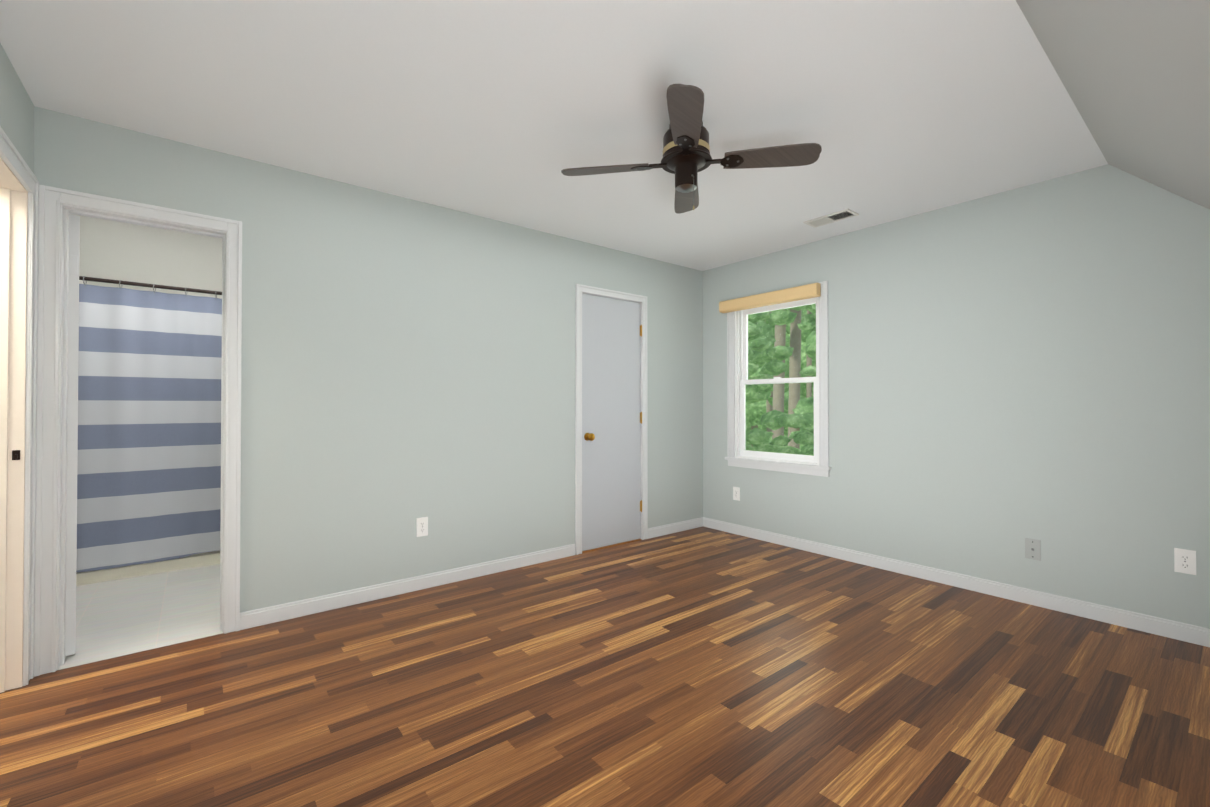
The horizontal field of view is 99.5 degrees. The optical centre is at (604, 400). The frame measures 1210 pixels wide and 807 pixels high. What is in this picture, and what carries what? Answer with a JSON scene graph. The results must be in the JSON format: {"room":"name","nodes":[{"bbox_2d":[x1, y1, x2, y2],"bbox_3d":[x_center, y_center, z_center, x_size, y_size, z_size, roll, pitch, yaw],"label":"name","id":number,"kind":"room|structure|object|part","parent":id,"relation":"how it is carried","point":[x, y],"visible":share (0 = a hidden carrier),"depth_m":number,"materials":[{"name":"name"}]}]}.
{"room":"empty bedroom","nodes":[
{"label":"empty bedroom","id":0,"kind":"room"},
{"bbox_2d":[0,43,33,172],"bbox_3d":[-1.187,-0.059,0.527,0.120,2.400,4.070,0,-1,-39],"label":"wall","id":1,"kind":"structure","parent":0,"point":[17,115],"depth_m":1.95,"materials":[{"name":"paint"}]},
{"bbox_2d":[0,126,241,692],"bbox_3d":[-1.909,0.115,2.003,0.839,2.080,1.100,0,-1,-39],"label":"door frame","id":2,"kind":"structure","parent":1,"relation":"attached to","point":[52,200],"depth_m":2.16,"materials":[{"name":"paint"}]},
{"bbox_2d":[71,214,221,298],"bbox_3d":[-1.909,-0.228,2.743,2.640,2.780,0.050,0,-1,-39],"label":"wall","id":3,"kind":"structure","parent":0,"point":[114,250],"depth_m":2.46,"materials":[{"name":"paint"}]},
{"bbox_2d":[76,276,221,571],"bbox_3d":[-2.681,0.149,3.703,2.396,1.885,0.060,0,-1,-39],"label":"shower curtain","id":4,"kind":"object","parent":3,"relation":"hanging from","point":[149,431],"visible":0.33,"depth_m":3.41,"materials":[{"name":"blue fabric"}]},
{"bbox_3d":[-2.681,-0.748,3.712,2.396,0.092,0.060,0,-1,-39],"label":"curtain rod","id":5,"kind":"part","parent":4,"relation":"part of","materials":[{"name":"brown metal"}]},
{"bbox_2d":[34,106,702,612],"bbox_3d":[-0.783,-0.030,3.534,4.510,2.400,0.120,0,-1,-39],"label":"wall","id":6,"kind":"structure","parent":0,"point":[406,362],"depth_m":3.07,"materials":[{"name":"paint"}]},
{"bbox_2d":[65,214,79,655],"bbox_3d":[-2.612,0.155,2.491,0.568,1.985,0.046,0,-1,42],"label":"door jamb","id":7,"kind":"object","parent":6,"relation":"in","point":[72,445],"depth_m":2.31,"materials":[{"name":"paint"}]},
{"bbox_2d":[240,544,574,629],"bbox_3d":[-1.037,1.124,3.233,2.073,0.085,0.014,0,-1,-39],"label":"baseboard","id":8,"kind":"structure","parent":6,"relation":"attached to","point":[272,614],"depth_m":3.04,"materials":[{"name":"paint"}]},
{"bbox_2d":[416,517,427,536],"bbox_3d":[-1.130,0.783,3.166,0.070,0.115,0.008,0,-1,-39],"label":"electrical outlet","id":9,"kind":"object","parent":6,"relation":"attached to","point":[422,526],"visible":1,"depth_m":3.16,"materials":[{"name":"white plastic"}]},
{"bbox_2d":[575,284,647,554],"bbox_3d":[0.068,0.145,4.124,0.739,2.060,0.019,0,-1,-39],"label":"door frame","id":10,"kind":"structure","parent":6,"relation":"attached to","point":[579,289],"depth_m":3.98,"materials":[{"name":"paint"}]},
{"bbox_2d":[582,539,640,552],"bbox_3d":[0.044,1.171,4.143,0.625,0.008,0.064,0,-1,-39],"label":"trim","id":11,"kind":"structure","parent":6,"relation":"attached to","point":[610,545],"depth_m":4.11,"materials":[{"name":"brown wood"}]},
{"bbox_2d":[582,293,641,550],"bbox_3d":[0.075,0.169,4.123,0.630,1.988,0.107,0,-1,-39],"label":"closet door","id":12,"kind":"structure","parent":6,"relation":"in","point":[611,423],"depth_m":4.12,"materials":[{"name":"paint"}]},
{"bbox_2d":[648,517,703,538],"bbox_3d":[0.628,1.137,4.566,0.685,0.085,0.014,0,-1,-39],"label":"baseboard","id":13,"kind":"structure","parent":6,"relation":"attached to","point":[662,530],"depth_m":4.56,"materials":[{"name":"paint"}]},
{"bbox_2d":[0,0,1107,270],"bbox_3d":[0.077,-1.290,2.472,4.510,0.100,2.870,0,-1,-39],"label":"ceiling","id":14,"kind":"structure","parent":0,"point":[504,110],"depth_m":2.10,"materials":[{"name":"paint"}]},
{"bbox_2d":[561,84,821,213],"bbox_3d":[0.362,-1.035,2.281,0.890,0.414,0.890,0,-1,-39],"label":"ceiling fan","id":15,"kind":"object","parent":14,"relation":"hanging from","point":[686,158],"visible":1,"depth_m":2.22,"materials":[{"name":"brown wood"}]},
{"bbox_2d":[803,209,858,227],"bbox_3d":[1.523,-1.226,3.456,0.150,0.009,0.310,0,-1,-39],"label":"ceiling vent","id":16,"kind":"object","parent":14,"relation":"in","point":[832,217],"visible":1,"depth_m":3.44,"materials":[{"name":"metal"}]},
{"bbox_2d":[0,526,1209,806],"bbox_3d":[-0.386,1.212,2.674,4.950,0.100,6.440,0,-1,-39],"label":"floor","id":17,"kind":"structure","parent":0,"point":[702,668],"depth_m":1.99,"materials":[{"name":"brown wood"}]},
{"bbox_2d":[76,550,219,585],"bbox_3d":[-2.729,1.134,3.754,2.380,0.075,0.106,0,-1,-39],"label":"shower curb","id":18,"kind":"object","parent":17,"relation":"on","point":[182,563],"depth_m":3.43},
{"bbox_2d":[703,164,1209,628],"bbox_3d":[2.240,-0.033,3.270,0.120,2.400,4.070,0,-1,-39],"label":"wall","id":19,"kind":"structure","parent":0,"point":[1010,371],"depth_m":2.98,"materials":[{"name":"paint"}]},
{"bbox_2d":[733,487,739,500],"bbox_3d":[1.158,0.824,4.511,0.008,0.115,0.070,0,-1,-39],"label":"electrical outlet","id":20,"kind":"object","parent":19,"relation":"attached to","point":[736,493],"visible":1,"depth_m":4.51,"materials":[{"name":"white plastic"}]},
{"bbox_2d":[725,281,830,476],"bbox_3d":[1.431,-0.158,4.253,0.155,1.481,0.967,0,-1,-39],"label":"window","id":21,"kind":"structure","parent":19,"relation":"in","point":[742,381],"depth_m":4.26,"materials":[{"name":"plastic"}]},
{"bbox_2d":[719,283,820,312],"bbox_3d":[1.331,-0.836,4.237,0.062,0.100,0.921,0,-1,-39],"label":"roller blind","id":22,"kind":"object","parent":21,"relation":"attached to","point":[807,291],"visible":0.98,"depth_m":4.16,"materials":[{"name":"fabric"}]},
{"bbox_2d":[704,517,1209,646],"bbox_3d":[2.140,1.125,3.275,0.016,0.085,3.920,0,-1,-39],"label":"baseboard","id":23,"kind":"structure","parent":19,"relation":"attached to","point":[1189,633],"depth_m":3.03,"materials":[{"name":"paint"}]},
{"bbox_2d":[1025,538,1040,560],"bbox_3d":[2.433,0.849,2.912,0.016,0.115,0.070,0,-1,-39],"label":"outlet","id":24,"kind":"object","parent":19,"relation":"attached to","point":[1033,549],"visible":1,"depth_m":2.91,"materials":[{"name":"plastic"}]},
{"bbox_2d":[1174,548,1195,574],"bbox_3d":[2.795,0.777,2.466,0.008,0.115,0.070,0,-1,-39],"label":"electrical outlet","id":25,"kind":"object","parent":19,"relation":"attached to","point":[1184,560],"visible":1,"depth_m":2.46,"materials":[{"name":"white plastic"}]},
{"bbox_2d":[1016,0,1209,208],"bbox_3d":[1.417,-0.666,0.791,4.510,1.460,1.420,0,-1,-39],"label":"ceiling","id":26,"kind":"structure","parent":0,"point":[1134,76],"depth_m":1.65,"materials":[{"name":"paint"}]},
{"label":"outside","id":27,"kind":"structure","parent":0,"visible":0},
{"bbox_2d":[746,304,815,455],"bbox_3d":[4.965,-7.730,14.318,44.000,30.000,24.200,0,-1,19],"label":"trees","id":28,"kind":"object","parent":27,"point":[805,410],"depth_m":8.45,"materials":[{"name":"green plant"}]}
]}

